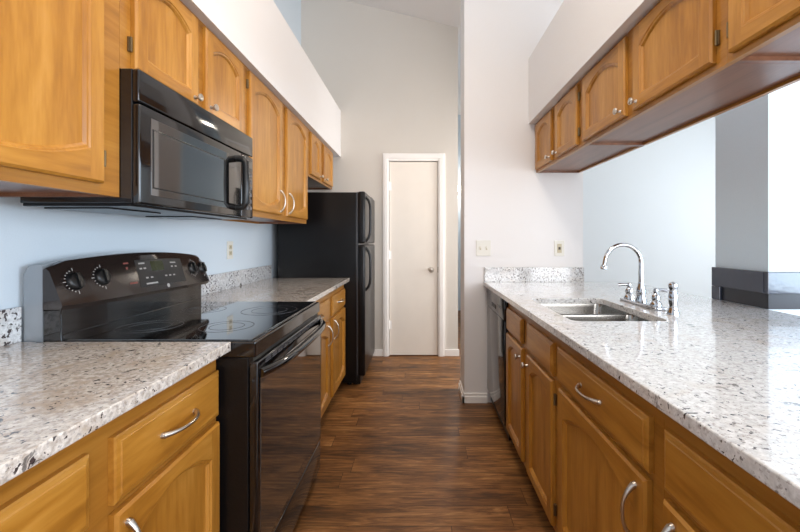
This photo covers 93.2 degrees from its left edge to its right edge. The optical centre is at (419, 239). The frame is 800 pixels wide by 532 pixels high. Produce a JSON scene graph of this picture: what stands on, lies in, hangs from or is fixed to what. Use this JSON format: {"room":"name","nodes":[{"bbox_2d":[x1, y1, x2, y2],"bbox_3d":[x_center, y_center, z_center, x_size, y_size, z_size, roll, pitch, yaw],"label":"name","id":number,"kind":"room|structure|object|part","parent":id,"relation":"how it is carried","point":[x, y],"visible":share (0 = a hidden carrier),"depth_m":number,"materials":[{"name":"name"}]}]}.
{"room":"kitchen","nodes":[
{"label":"kitchen","id":0,"kind":"room"},
{"bbox_2d":[0,0,300,341],"bbox_3d":[-1.305,-0.712,0.805,0.100,3.884,6.410,0,0,0],"label":"wall","id":1,"kind":"structure","parent":0,"point":[29,236],"depth_m":1.56,"materials":[{"name":"blue paint"}]},
{"bbox_2d":[0,307,21,346],"bbox_3d":[-1.246,0.262,0.578,0.017,0.108,1.196,0,0,0],"label":"backsplash","id":2,"kind":"structure","parent":1,"relation":"attached to","point":[10,318],"depth_m":1.14,"materials":[{"name":"stone"}]},
{"bbox_2d":[0,0,118,196],"bbox_3d":[-1.056,-0.502,0.783,0.395,0.755,0.645,0,0,0],"label":"upper cabinet","id":3,"kind":"object","parent":1,"relation":"attached to","point":[59,59],"visible":1,"depth_m":0.92,"materials":[{"name":"brown wood"}]},
{"bbox_3d":[-0.873,-0.502,0.778,0.004,0.591,0.396,0,0,0],"label":"panel","id":4,"kind":"part","parent":3,"relation":"part of","materials":[{"name":"brown wood"}]},
{"bbox_2d":[119,0,242,131],"bbox_3d":[-1.042,-0.693,1.487,0.425,0.375,0.761,0,0,0],"label":"upper cabinet","id":5,"kind":"object","parent":1,"relation":"attached to","point":[165,40],"visible":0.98,"depth_m":1.38,"materials":[{"name":"brown wood"}]},
{"bbox_2d":[20,68,252,219],"bbox_3d":[-0.967,-0.300,1.487,0.411,0.408,0.758,0,0,0],"label":"microwave","id":6,"kind":"object","parent":5,"relation":"attached to","point":[178,160],"visible":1,"depth_m":1.26,"materials":[{"name":"black metal"}]},
{"bbox_3d":[-1.009,-0.102,1.487,0.318,0.013,0.750,0,0,0],"label":"plate","id":7,"kind":"part","parent":6,"relation":"part of","materials":[{"name":"black metal"}]},
{"bbox_3d":[-0.832,-0.254,1.425,0.023,0.296,0.634,0,0,0],"label":"door","id":8,"kind":"part","parent":6,"relation":"part of","materials":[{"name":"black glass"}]},
{"bbox_3d":[-0.820,-0.254,1.389,0.003,0.236,0.472,0,0,0],"label":"door glass","id":9,"kind":"part","parent":6,"relation":"part of","materials":[{"name":"black glass"}]},
{"bbox_3d":[-0.794,-0.255,1.692,0.065,0.249,0.030,0,0,0],"label":"handle","id":10,"kind":"part","parent":6,"relation":"part of","materials":[{"name":"black plastic"}]},
{"bbox_3d":[-0.832,-0.254,1.806,0.022,0.296,0.121,0,0,0],"label":"control panel","id":11,"kind":"part","parent":6,"relation":"part of","materials":[{"name":"black plastic"}]},
{"bbox_3d":[-0.868,-0.691,1.310,0.018,0.342,0.325,0,0,0],"label":"door","id":12,"kind":"part","parent":5,"relation":"part of","materials":[{"name":"brown wood"}]},
{"bbox_3d":[-0.873,-0.691,1.310,0.004,0.238,0.205,0,0,0],"label":"panel","id":13,"kind":"part","parent":5,"relation":"part of","materials":[{"name":"brown wood"}]},
{"bbox_3d":[-0.845,-0.545,1.445,0.031,0.029,0.029,0,0,0],"label":"knob","id":14,"kind":"part","parent":5,"relation":"part of","materials":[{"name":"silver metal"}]},
{"bbox_3d":[-0.845,-0.545,1.556,0.031,0.029,0.029,0,0,0],"label":"knob","id":15,"kind":"part","parent":5,"relation":"part of","materials":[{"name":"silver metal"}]},
{"bbox_3d":[-0.868,-0.691,1.689,0.018,0.342,0.322,0,0,0],"label":"door","id":16,"kind":"part","parent":5,"relation":"part of","materials":[{"name":"brown wood"}]},
{"bbox_3d":[-0.873,-0.691,1.689,0.004,0.238,0.202,0,0,0],"label":"panel","id":17,"kind":"part","parent":5,"relation":"part of","materials":[{"name":"brown wood"}]},
{"bbox_2d":[227,241,232,258],"bbox_3d":[-1.251,0.067,2.497,0.008,0.117,0.075,0,0,0],"label":"outlet","id":18,"kind":"object","parent":1,"relation":"attached to","point":[229,243],"visible":1,"depth_m":2.49,"materials":[{"name":"white plastic"}]},
{"bbox_2d":[201,265,271,295],"bbox_3d":[-1.244,0.262,2.553,0.019,0.108,1.215,0,0,0],"label":"backsplash","id":19,"kind":"structure","parent":1,"relation":"attached to","point":[226,280],"depth_m":2.52,"materials":[{"name":"stone"}]},
{"bbox_2d":[224,63,307,223],"bbox_3d":[-1.040,-0.502,2.401,0.429,0.755,1.066,0,0,0],"label":"upper cabinet","id":20,"kind":"object","parent":1,"relation":"attached to","point":[280,139],"visible":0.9,"depth_m":2.30,"materials":[{"name":"brown wood"}]},
{"bbox_3d":[-0.868,-0.508,2.149,0.018,0.707,0.448,0,0,0],"label":"door","id":21,"kind":"part","parent":20,"relation":"part of","materials":[{"name":"brown wood"}]},
{"bbox_3d":[-0.873,-0.508,2.149,0.004,0.603,0.328,0,0,0],"label":"panel","id":22,"kind":"part","parent":20,"relation":"part of","materials":[{"name":"brown wood"}]},
{"bbox_3d":[-0.843,-0.240,2.335,0.035,0.144,0.016,0,0,0],"label":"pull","id":23,"kind":"part","parent":20,"relation":"part of","materials":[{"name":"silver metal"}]},
{"bbox_3d":[-0.843,-0.240,2.495,0.035,0.144,0.016,0,0,0],"label":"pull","id":24,"kind":"part","parent":20,"relation":"part of","materials":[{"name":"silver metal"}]},
{"bbox_3d":[-0.868,-0.508,2.685,0.018,0.707,0.450,0,0,0],"label":"door","id":25,"kind":"part","parent":20,"relation":"part of","materials":[{"name":"brown wood"}]},
{"bbox_3d":[-0.873,-0.508,2.685,0.004,0.603,0.330,0,0,0],"label":"panel","id":26,"kind":"part","parent":20,"relation":"part of","materials":[{"name":"brown wood"}]},
{"bbox_2d":[308,129,332,189],"bbox_3d":[-1.042,-0.693,3.368,0.425,0.375,0.864,0,0,0],"label":"upper cabinet","id":27,"kind":"object","parent":1,"relation":"attached to","point":[320,158],"visible":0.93,"depth_m":3.32,"materials":[{"name":"brown wood"}]},
{"bbox_3d":[-0.868,-0.694,3.155,0.018,0.337,0.290,0,0,0],"label":"door","id":28,"kind":"part","parent":27,"relation":"part of","materials":[{"name":"brown wood"}]},
{"bbox_3d":[-0.873,-0.694,3.155,0.004,0.233,0.170,0,0,0],"label":"panel","id":29,"kind":"part","parent":27,"relation":"part of","materials":[{"name":"brown wood"}]},
{"bbox_3d":[-0.868,-0.694,3.585,0.018,0.337,0.350,0,0,0],"label":"door","id":30,"kind":"part","parent":27,"relation":"part of","materials":[{"name":"brown wood"}]},
{"bbox_3d":[-0.873,-0.694,3.585,0.004,0.233,0.230,0,0,0],"label":"panel","id":31,"kind":"part","parent":27,"relation":"part of","materials":[{"name":"brown wood"}]},
{"bbox_2d":[181,0,340,156],"bbox_3d":[-1.046,-1.125,0.805,0.419,0.490,6.410,0,0,0],"label":"soffit","id":32,"kind":"structure","parent":0,"point":[256,32],"depth_m":2.19,"materials":[{"name":"white paint"}]},
{"bbox_2d":[301,0,457,348],"bbox_3d":[-0.423,-0.712,4.070,1.663,3.884,0.120,0,0,0],"label":"wall","id":33,"kind":"structure","parent":0,"point":[392,77],"depth_m":4.01,"materials":[{"name":"beige paint"}]},
{"bbox_2d":[373,349,382,355],"bbox_3d":[-0.820,1.194,4.003,0.861,0.072,0.014,0,0,0],"label":"baseboard","id":34,"kind":"structure","parent":33,"relation":"attached to","point":[378,352],"depth_m":4.00,"materials":[{"name":"white wood"}]},
{"bbox_2d":[389,162,437,354],"bbox_3d":[-0.065,0.196,4.000,0.526,2.052,0.100,0,0,0],"label":"door","id":35,"kind":"structure","parent":33,"relation":"in","point":[413,186],"depth_m":4.01,"materials":[{"name":"paint"}]},
{"bbox_2d":[383,153,444,356],"bbox_3d":[-0.059,0.157,4.048,0.659,2.147,0.124,0,0,0],"label":"trim","id":36,"kind":"structure","parent":33,"relation":"attached to","point":[387,157],"depth_m":3.99,"materials":[{"name":"white wood"}]},
{"bbox_2d":[445,349,458,355],"bbox_3d":[0.346,1.194,4.003,0.148,0.072,0.014,0,0,0],"label":"baseboard","id":37,"kind":"structure","parent":33,"relation":"attached to","point":[448,352],"depth_m":4.00,"materials":[{"name":"white wood"}]},
{"bbox_2d":[292,310,554,531],"bbox_3d":[1.673,1.260,2.300,6.055,0.060,9.600,0,0,0],"label":"floor","id":38,"kind":"structure","parent":0,"point":[401,450],"depth_m":2.11,"materials":[{"name":"brown wood"}]},
{"bbox_2d":[0,360,219,531],"bbox_3d":[-0.906,0.788,0.576,0.657,0.884,1.191,0,0,0],"label":"base cabinet","id":39,"kind":"object","parent":38,"relation":"on","point":[155,466],"visible":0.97,"depth_m":0.83,"materials":[{"name":"brown wood"}]},
{"bbox_3d":[-0.621,0.469,0.504,0.018,0.138,0.408,0,0,0],"label":"drawer","id":40,"kind":"part","parent":39,"relation":"part of","materials":[{"name":"brown wood"}]},
{"bbox_2d":[0,342,230,485],"bbox_3d":[-0.920,0.331,0.578,0.668,0.029,1.196,0,0,0],"label":"countertop","id":41,"kind":"structure","parent":39,"relation":"on","point":[53,395],"depth_m":0.83,"materials":[{"name":"beige stone"}]},
{"bbox_3d":[-0.596,0.655,0.793,0.035,0.144,0.016,0,0,0],"label":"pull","id":42,"kind":"part","parent":39,"relation":"part of","materials":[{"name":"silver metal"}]},
{"bbox_3d":[-0.621,0.469,0.964,0.018,0.138,0.398,0,0,0],"label":"drawer","id":43,"kind":"part","parent":39,"relation":"part of","materials":[{"name":"brown wood"}]},
{"bbox_3d":[-0.621,0.837,0.964,0.018,0.557,0.398,0,0,0],"label":"door","id":44,"kind":"part","parent":39,"relation":"part of","materials":[{"name":"brown wood"}]},
{"bbox_3d":[-0.626,0.837,0.964,0.004,0.453,0.278,0,0,0],"label":"panel","id":45,"kind":"part","parent":39,"relation":"part of","materials":[{"name":"brown wood"}]},
{"bbox_3d":[-0.596,0.466,0.964,0.036,0.016,0.144,0,0,0],"label":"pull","id":46,"kind":"part","parent":39,"relation":"part of","materials":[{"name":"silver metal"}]},
{"bbox_2d":[24,252,325,531],"bbox_3d":[-0.840,0.640,1.561,0.792,1.179,0.762,0,0,0],"label":"range","id":47,"kind":"object","parent":38,"relation":"on","point":[269,416],"visible":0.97,"depth_m":1.33,"materials":[{"name":"black metal"}]},
{"bbox_3d":[-1.118,0.134,1.232,0.028,0.058,0.060,0,0,0],"label":"control knob","id":48,"kind":"part","parent":47,"relation":"part of","materials":[{"name":"black plastic"}]},
{"bbox_3d":[-1.107,0.129,1.325,0.026,0.059,0.060,0,0,0],"label":"control knob","id":49,"kind":"part","parent":47,"relation":"part of","materials":[{"name":"black plastic"}]},
{"bbox_3d":[-1.121,0.136,1.561,0.111,0.171,0.762,0,0,0],"label":"control panel","id":50,"kind":"part","parent":47,"relation":"part of","materials":[{"name":"black plastic"}]},
{"bbox_2d":[62,301,319,356],"bbox_3d":[-0.869,0.341,1.561,0.713,0.055,0.762,0,0,0],"label":"cooktop","id":51,"kind":"object","parent":47,"relation":"in","point":[252,328],"depth_m":1.40,"materials":[{"name":"black glass"}]},
{"bbox_3d":[-1.085,0.133,1.812,0.027,0.058,0.060,0,0,0],"label":"control knob","id":52,"kind":"part","parent":47,"relation":"part of","materials":[{"name":"black plastic"}]},
{"bbox_3d":[-1.087,0.139,1.893,0.029,0.058,0.060,0,0,0],"label":"control knob","id":53,"kind":"part","parent":47,"relation":"part of","materials":[{"name":"black plastic"}]},
{"bbox_3d":[-0.519,0.700,1.561,0.029,0.636,0.756,0,0,0],"label":"oven door","id":54,"kind":"part","parent":47,"relation":"part of","materials":[{"name":"black glass"}]},
{"bbox_3d":[-0.505,0.710,1.561,0.004,0.560,0.722,0,0,0],"label":"door glass","id":55,"kind":"part","parent":47,"relation":"part of","materials":[{"name":"black glass"}]},
{"bbox_3d":[-0.478,0.418,1.561,0.070,0.029,0.754,0,0,0],"label":"door handle","id":56,"kind":"part","parent":47,"relation":"part of","materials":[{"name":"black metal"}]},
{"bbox_3d":[-0.521,1.097,1.561,0.026,0.142,0.756,0,0,0],"label":"storage drawer","id":57,"kind":"part","parent":47,"relation":"part of","materials":[{"name":"black metal"}]},
{"bbox_2d":[277,191,374,384],"bbox_3d":[-0.801,0.403,3.520,0.788,1.655,0.694,0,0,0],"label":"fridge","id":58,"kind":"object","parent":38,"relation":"on","point":[337,233],"visible":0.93,"depth_m":3.17,"materials":[{"name":"black metal"}]},
{"bbox_3d":[-0.488,-0.190,3.520,0.063,0.440,0.694,0,0,0],"label":"freezer door","id":59,"kind":"part","parent":58,"relation":"part of","materials":[{"name":"black metal"}]},
{"bbox_3d":[-0.488,0.595,3.520,0.063,1.101,0.694,0,0,0],"label":"door","id":60,"kind":"part","parent":58,"relation":"part of","materials":[{"name":"black metal"}]},
{"bbox_3d":[-0.438,-0.177,3.220,0.062,0.399,0.022,0,0,0],"label":"handle","id":61,"kind":"part","parent":58,"relation":"part of","materials":[{"name":"black plastic"}]},
{"bbox_3d":[-0.438,0.247,3.220,0.062,0.379,0.022,0,0,0],"label":"handle","id":62,"kind":"part","parent":58,"relation":"part of","materials":[{"name":"black plastic"}]},
{"bbox_2d":[315,285,344,417],"bbox_3d":[-0.906,0.788,2.551,0.657,0.884,1.207,0,0,0],"label":"base cabinet","id":63,"kind":"object","parent":38,"relation":"on","point":[332,309],"visible":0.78,"depth_m":2.68,"materials":[{"name":"brown wood"}]},
{"bbox_2d":[201,278,349,300],"bbox_3d":[-0.919,0.331,2.553,0.670,0.029,1.215,0,0,0],"label":"countertop","id":64,"kind":"structure","parent":63,"relation":"on","point":[271,289],"depth_m":2.37,"materials":[{"name":"beige stone"}]},
{"bbox_3d":[-0.626,0.837,2.280,0.004,0.453,0.490,0,0,0],"label":"panel","id":65,"kind":"part","parent":63,"relation":"part of","materials":[{"name":"brown wood"}]},
{"bbox_3d":[-0.621,0.469,2.280,0.018,0.138,0.610,0,0,0],"label":"drawer","id":66,"kind":"part","parent":63,"relation":"part of","materials":[{"name":"brown wood"}]},
{"bbox_3d":[-0.621,0.837,2.280,0.018,0.557,0.610,0,0,0],"label":"door","id":67,"kind":"part","parent":63,"relation":"part of","materials":[{"name":"brown wood"}]},
{"bbox_3d":[-0.596,0.645,2.540,0.035,0.144,0.016,0,0,0],"label":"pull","id":68,"kind":"part","parent":63,"relation":"part of","materials":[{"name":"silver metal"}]},
{"bbox_3d":[-0.596,0.645,2.720,0.035,0.144,0.016,0,0,0],"label":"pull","id":69,"kind":"part","parent":63,"relation":"part of","materials":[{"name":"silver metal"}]},
{"bbox_3d":[-0.621,0.469,2.905,0.018,0.138,0.450,0,0,0],"label":"drawer","id":70,"kind":"part","parent":63,"relation":"part of","materials":[{"name":"brown wood"}]},
{"bbox_3d":[-0.621,0.837,2.905,0.018,0.557,0.450,0,0,0],"label":"door","id":71,"kind":"part","parent":63,"relation":"part of","materials":[{"name":"brown wood"}]},
{"bbox_3d":[-0.626,0.837,2.905,0.004,0.453,0.330,0,0,0],"label":"panel","id":72,"kind":"part","parent":63,"relation":"part of","materials":[{"name":"brown wood"}]},
{"bbox_2d":[487,288,513,444],"bbox_3d":[0.811,0.792,2.554,0.617,0.876,0.583,0,0,0],"label":"dishwasher","id":73,"kind":"object","parent":38,"relation":"on","point":[497,307],"visible":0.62,"depth_m":2.46,"materials":[{"name":"black plastic"}]},
{"bbox_3d":[0.522,0.801,2.553,0.028,0.627,0.574,0,0,0],"label":"door","id":74,"kind":"part","parent":73,"relation":"part of","materials":[{"name":"black metal"}]},
{"bbox_3d":[0.520,0.420,2.553,0.031,0.128,0.574,0,0,0],"label":"control panel","id":75,"kind":"part","parent":73,"relation":"part of","materials":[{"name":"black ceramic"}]},
{"bbox_2d":[491,398,511,440],"bbox_3d":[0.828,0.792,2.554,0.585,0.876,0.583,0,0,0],"label":"toe kick","id":76,"kind":"object","parent":73,"relation":"in","point":[505,429],"depth_m":2.35,"materials":[{"name":"black plastic"}]},
{"bbox_2d":[506,304,631,531],"bbox_3d":[0.815,0.788,1.840,0.666,0.884,0.829,0,0,0],"label":"base cabinet","id":77,"kind":"object","parent":38,"relation":"on","point":[532,383],"visible":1,"depth_m":1.71,"materials":[{"name":"brown wood"}]},
{"bbox_3d":[0.526,0.832,2.070,0.004,0.463,0.220,0,0,0],"label":"panel","id":78,"kind":"part","parent":77,"relation":"part of","materials":[{"name":"brown wood"}]},
{"bbox_3d":[0.521,0.464,2.078,0.018,0.128,0.325,0,0,0],"label":"drawer","id":79,"kind":"part","parent":77,"relation":"part of","materials":[{"name":"brown wood"}]},
{"bbox_3d":[0.521,0.832,2.070,0.018,0.567,0.340,0,0,0],"label":"door","id":80,"kind":"part","parent":77,"relation":"part of","materials":[{"name":"brown wood"}]},
{"bbox_3d":[0.541,0.743,1.840,0.020,0.794,0.829,0,0,0],"label":"frame","id":81,"kind":"part","parent":77,"relation":"part of","materials":[{"name":"brown wood"}]},
{"bbox_3d":[0.526,0.832,1.645,0.004,0.463,0.225,0,0,0],"label":"panel","id":82,"kind":"part","parent":77,"relation":"part of","materials":[{"name":"brown wood"}]},
{"bbox_3d":[0.521,0.832,1.645,0.018,0.567,0.345,0,0,0],"label":"door","id":83,"kind":"part","parent":77,"relation":"part of","materials":[{"name":"brown wood"}]},
{"bbox_3d":[0.521,0.464,1.639,0.018,0.128,0.346,0,0,0],"label":"drawer","id":84,"kind":"part","parent":77,"relation":"part of","materials":[{"name":"brown wood"}]},
{"bbox_2d":[557,340,663,531],"bbox_3d":[0.813,0.788,1.123,0.670,0.884,0.604,0,0,0],"label":"base cabinet","id":85,"kind":"object","parent":38,"relation":"on","point":[611,438],"visible":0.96,"depth_m":1.06,"materials":[{"name":"brown wood"}]},
{"bbox_3d":[0.496,0.461,1.136,0.036,0.016,0.144,0,0,0],"label":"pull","id":86,"kind":"part","parent":85,"relation":"part of","materials":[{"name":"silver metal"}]},
{"bbox_3d":[0.526,0.832,1.131,0.004,0.463,0.423,0,0,0],"label":"panel","id":87,"kind":"part","parent":85,"relation":"part of","materials":[{"name":"brown wood"}]},
{"bbox_3d":[0.521,0.464,1.136,0.018,0.128,0.562,0,0,0],"label":"drawer","id":88,"kind":"part","parent":85,"relation":"part of","materials":[{"name":"brown wood"}]},
{"bbox_3d":[0.521,0.832,1.131,0.018,0.567,0.543,0,0,0],"label":"door","id":89,"kind":"part","parent":85,"relation":"part of","materials":[{"name":"brown wood"}]},
{"bbox_3d":[0.496,0.645,0.898,0.035,0.144,0.016,0,0,0],"label":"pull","id":90,"kind":"part","parent":85,"relation":"part of","materials":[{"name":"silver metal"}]},
{"bbox_2d":[661,414,799,531],"bbox_3d":[0.813,0.788,0.515,0.670,0.884,0.609,0,0,0],"label":"base cabinet","id":91,"kind":"object","parent":38,"relation":"on","point":[705,491],"visible":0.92,"depth_m":0.67,"materials":[{"name":"brown wood"}]},
{"bbox_2d":[484,282,799,508],"bbox_3d":[1.036,0.331,1.431,1.101,0.029,2.862,0,0,0],"label":"countertop","id":92,"kind":"structure","parent":91,"relation":"on","point":[728,373],"depth_m":0.99,"materials":[{"name":"stone"}]},
{"bbox_2d":[541,304,648,320],"bbox_3d":[0.789,0.437,1.761,0.414,0.182,0.606,0,0,0],"label":"sink","id":93,"kind":"object","parent":92,"relation":"in","point":[576,312],"visible":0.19,"depth_m":1.95,"materials":[{"name":"metal"}]},
{"bbox_3d":[0.789,0.437,1.911,0.414,0.182,0.306,0,0,0],"label":"bowl","id":94,"kind":"part","parent":93,"relation":"part of","materials":[{"name":"metal"}]},
{"bbox_3d":[0.789,0.437,1.606,0.414,0.182,0.296,0,0,0],"label":"bowl","id":95,"kind":"part","parent":93,"relation":"part of","materials":[{"name":"metal"}]},
{"bbox_2d":[600,243,667,309],"bbox_3d":[1.007,0.165,1.840,0.251,0.302,0.300,0,0,0],"label":"faucet","id":96,"kind":"object","parent":92,"relation":"on","point":[655,304],"visible":1,"depth_m":1.83,"materials":[{"name":"silver metal"}]},
{"bbox_3d":[1.056,0.232,1.956,0.052,0.020,0.019,0,0,14],"label":"lever","id":97,"kind":"part","parent":96,"relation":"part of","materials":[{"name":"silver metal"}]},
{"bbox_3d":[0.994,0.159,1.843,0.224,0.290,0.052,0,0,0],"label":"spout","id":98,"kind":"part","parent":96,"relation":"part of","materials":[{"name":"silver metal"}]},
{"bbox_3d":[1.080,0.262,1.948,0.049,0.084,0.050,0,0,0],"label":"handle","id":99,"kind":"part","parent":96,"relation":"part of","materials":[{"name":"silver metal"}]},
{"bbox_3d":[1.080,0.309,1.840,0.056,0.014,0.300,0,0,0],"label":"plate","id":100,"kind":"part","parent":96,"relation":"part of","materials":[{"name":"silver metal"}]},
{"bbox_3d":[1.080,0.262,1.728,0.049,0.084,0.050,0,0,0],"label":"handle","id":101,"kind":"part","parent":96,"relation":"part of","materials":[{"name":"silver metal"}]},
{"bbox_3d":[1.106,0.232,1.730,0.054,0.020,0.019,0,0,-8],"label":"lever","id":102,"kind":"part","parent":96,"relation":"part of","materials":[{"name":"silver metal"}]},
{"bbox_2d":[666,282,679,314],"bbox_3d":[1.080,0.247,1.610,0.047,0.138,0.048,0,0,0],"label":"sprayer","id":103,"kind":"object","parent":92,"relation":"on","point":[673,286],"visible":1,"depth_m":1.60,"materials":[{"name":"silver metal"}]},
{"bbox_3d":[0.496,0.645,0.765,0.035,0.144,0.016,0,0,0],"label":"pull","id":104,"kind":"part","parent":91,"relation":"part of","materials":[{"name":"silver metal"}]},
{"bbox_3d":[0.521,0.832,0.518,0.018,0.567,0.566,0,0,0],"label":"door","id":105,"kind":"part","parent":91,"relation":"part of","materials":[{"name":"brown wood"}]},
{"bbox_2d":[458,115,460,309],"bbox_3d":[0.750,-0.537,6.650,1.100,3.535,0.100,0,0,0],"label":"wall","id":106,"kind":"structure","parent":0,"point":[459,116],"depth_m":6.60,"materials":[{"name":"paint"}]},
{"bbox_2d":[461,0,582,401],"bbox_3d":[0.789,-0.521,2.994,0.899,3.501,0.260,0,0,0],"label":"wall","id":107,"kind":"structure","parent":0,"point":[522,211],"depth_m":2.86,"materials":[{"name":"white paint"}]},
{"bbox_2d":[459,380,486,402],"bbox_3d":[0.417,1.194,2.986,0.189,0.073,0.277,0,0,0],"label":"baseboard","id":108,"kind":"structure","parent":107,"relation":"attached to","point":[465,397],"depth_m":2.85,"materials":[{"name":"white wood"}]},
{"bbox_2d":[476,240,490,255],"bbox_3d":[0.484,0.062,2.856,0.110,0.117,0.016,0,0,0],"label":"light switch","id":109,"kind":"object","parent":107,"relation":"attached to","point":[483,247],"visible":1,"depth_m":2.86,"materials":[{"name":"white plastic"}]},
{"bbox_2d":[484,267,583,281],"bbox_3d":[0.864,0.261,2.853,0.750,0.110,0.020,0,0,0],"label":"backsplash","id":110,"kind":"structure","parent":107,"relation":"attached to","point":[491,274],"depth_m":2.84,"materials":[{"name":"stone"}]},
{"bbox_2d":[554,241,563,255],"bbox_3d":[1.058,0.063,2.859,0.076,0.117,0.010,0,0,0],"label":"outlet","id":111,"kind":"object","parent":107,"relation":"attached to","point":[558,245],"visible":1,"depth_m":2.86,"materials":[{"name":"white plastic"}]},
{"bbox_2d":[557,244,561,252],"bbox_3d":[1.058,0.063,2.857,0.034,0.068,0.003,0,0,0],"label":"socket","id":112,"kind":"object","parent":111,"relation":"attached to","point":[559,246],"depth_m":2.86,"materials":[{"name":"beige plastic"}]},
{"bbox_2d":[346,0,714,116],"bbox_3d":[1.673,-1.992,2.300,6.055,1.533,9.600,0,0,0],"label":"ceiling","id":113,"kind":"structure","parent":0,"point":[448,12],"depth_m":3.89,"materials":[{"name":"paint"}]},
{"bbox_2d":[529,0,659,123],"bbox_3d":[1.032,-1.125,1.482,0.413,0.490,2.764,0,0,0],"label":"soffit","id":114,"kind":"structure","parent":0,"point":[581,33],"depth_m":2.03,"materials":[{"name":"white paint"}]},
{"bbox_2d":[535,77,642,172],"bbox_3d":[1.024,-0.694,2.449,0.376,0.372,0.827,0,0,0],"label":"upper cabinet","id":115,"kind":"object","parent":114,"relation":"attached to","point":[559,145],"visible":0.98,"depth_m":2.37,"materials":[{"name":"brown wood"}]},
{"bbox_3d":[0.880,-0.695,2.668,0.004,0.231,0.217,0,0,0],"label":"panel","id":116,"kind":"part","parent":115,"relation":"part of","materials":[{"name":"brown wood"}]},
{"bbox_3d":[0.875,-0.695,2.668,0.018,0.335,0.337,0,0,0],"label":"door","id":117,"kind":"part","parent":115,"relation":"part of","materials":[{"name":"brown wood"}]},
{"bbox_3d":[0.880,-0.695,2.258,0.004,0.231,0.212,0,0,0],"label":"panel","id":118,"kind":"part","parent":115,"relation":"part of","materials":[{"name":"brown wood"}]},
{"bbox_3d":[0.875,-0.695,2.258,0.018,0.335,0.332,0,0,0],"label":"door","id":119,"kind":"part","parent":115,"relation":"part of","materials":[{"name":"brown wood"}]},
{"bbox_2d":[582,0,799,145],"bbox_3d":[1.024,-0.694,1.560,0.376,0.372,0.949,0,0,0],"label":"upper cabinet","id":120,"kind":"object","parent":114,"relation":"attached to","point":[671,73],"visible":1,"depth_m":1.40,"materials":[{"name":"brown wood"}]},
{"bbox_3d":[0.880,-0.695,1.810,0.004,0.231,0.297,0,0,0],"label":"panel","id":121,"kind":"part","parent":120,"relation":"part of","materials":[{"name":"brown wood"}]},
{"bbox_3d":[0.875,-0.695,1.810,0.018,0.335,0.417,0,0,0],"label":"door","id":122,"kind":"part","parent":120,"relation":"part of","materials":[{"name":"brown wood"}]},
{"bbox_3d":[0.852,-0.555,1.630,0.031,0.029,0.029,0,0,0],"label":"knob","id":123,"kind":"part","parent":120,"relation":"part of","materials":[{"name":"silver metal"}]},
{"bbox_3d":[0.852,-0.555,1.512,0.031,0.029,0.029,0,0,0],"label":"knob","id":124,"kind":"part","parent":120,"relation":"part of","materials":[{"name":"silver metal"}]},
{"bbox_3d":[0.880,-0.695,1.333,0.004,0.231,0.297,0,0,0],"label":"panel","id":125,"kind":"part","parent":120,"relation":"part of","materials":[{"name":"brown wood"}]},
{"bbox_3d":[0.875,-0.695,1.333,0.018,0.335,0.417,0,0,0],"label":"door","id":126,"kind":"part","parent":120,"relation":"part of","materials":[{"name":"brown wood"}]},
{"bbox_2d":[726,0,799,62],"bbox_3d":[1.039,-0.694,0.667,0.346,0.372,0.834,0,0,0],"label":"upper cabinet","id":127,"kind":"object","parent":114,"relation":"attached to","point":[757,31],"visible":1,"depth_m":1.00,"materials":[{"name":"brown wood"}]},
{"bbox_3d":[0.880,-0.695,0.868,0.004,0.231,0.276,0,0,0],"label":"panel","id":128,"kind":"part","parent":127,"relation":"part of","materials":[{"name":"brown wood"}]},
{"bbox_2d":[583,117,714,297],"bbox_3d":[2.950,-0.406,4.650,3.300,3.271,0.100,0,0,0],"label":"wall","id":129,"kind":"structure","parent":0,"point":[657,198],"depth_m":4.60,"materials":[{"name":"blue paint"}]},
{"bbox_2d":[715,81,799,315],"bbox_3d":[3.099,-0.370,1.885,3.003,3.200,0.310,0,0,0],"label":"wall","id":130,"kind":"structure","parent":0,"point":[757,141],"depth_m":1.76,"materials":[{"name":"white paint"}]},
{"bbox_2d":[712,267,799,308],"bbox_3d":[2.087,0.230,1.874,1.025,0.170,0.332,0,0,0],"label":"trim","id":131,"kind":"structure","parent":130,"relation":"attached to","point":[761,289],"depth_m":1.76,"materials":[{"name":"black stone"}]},
{"bbox_3d":[2.094,0.280,1.853,1.012,0.070,0.265,0,0,0],"label":"recessed panel","id":132,"kind":"part","parent":131,"relation":"part of","materials":[{"name":"black stone"}]}
]}

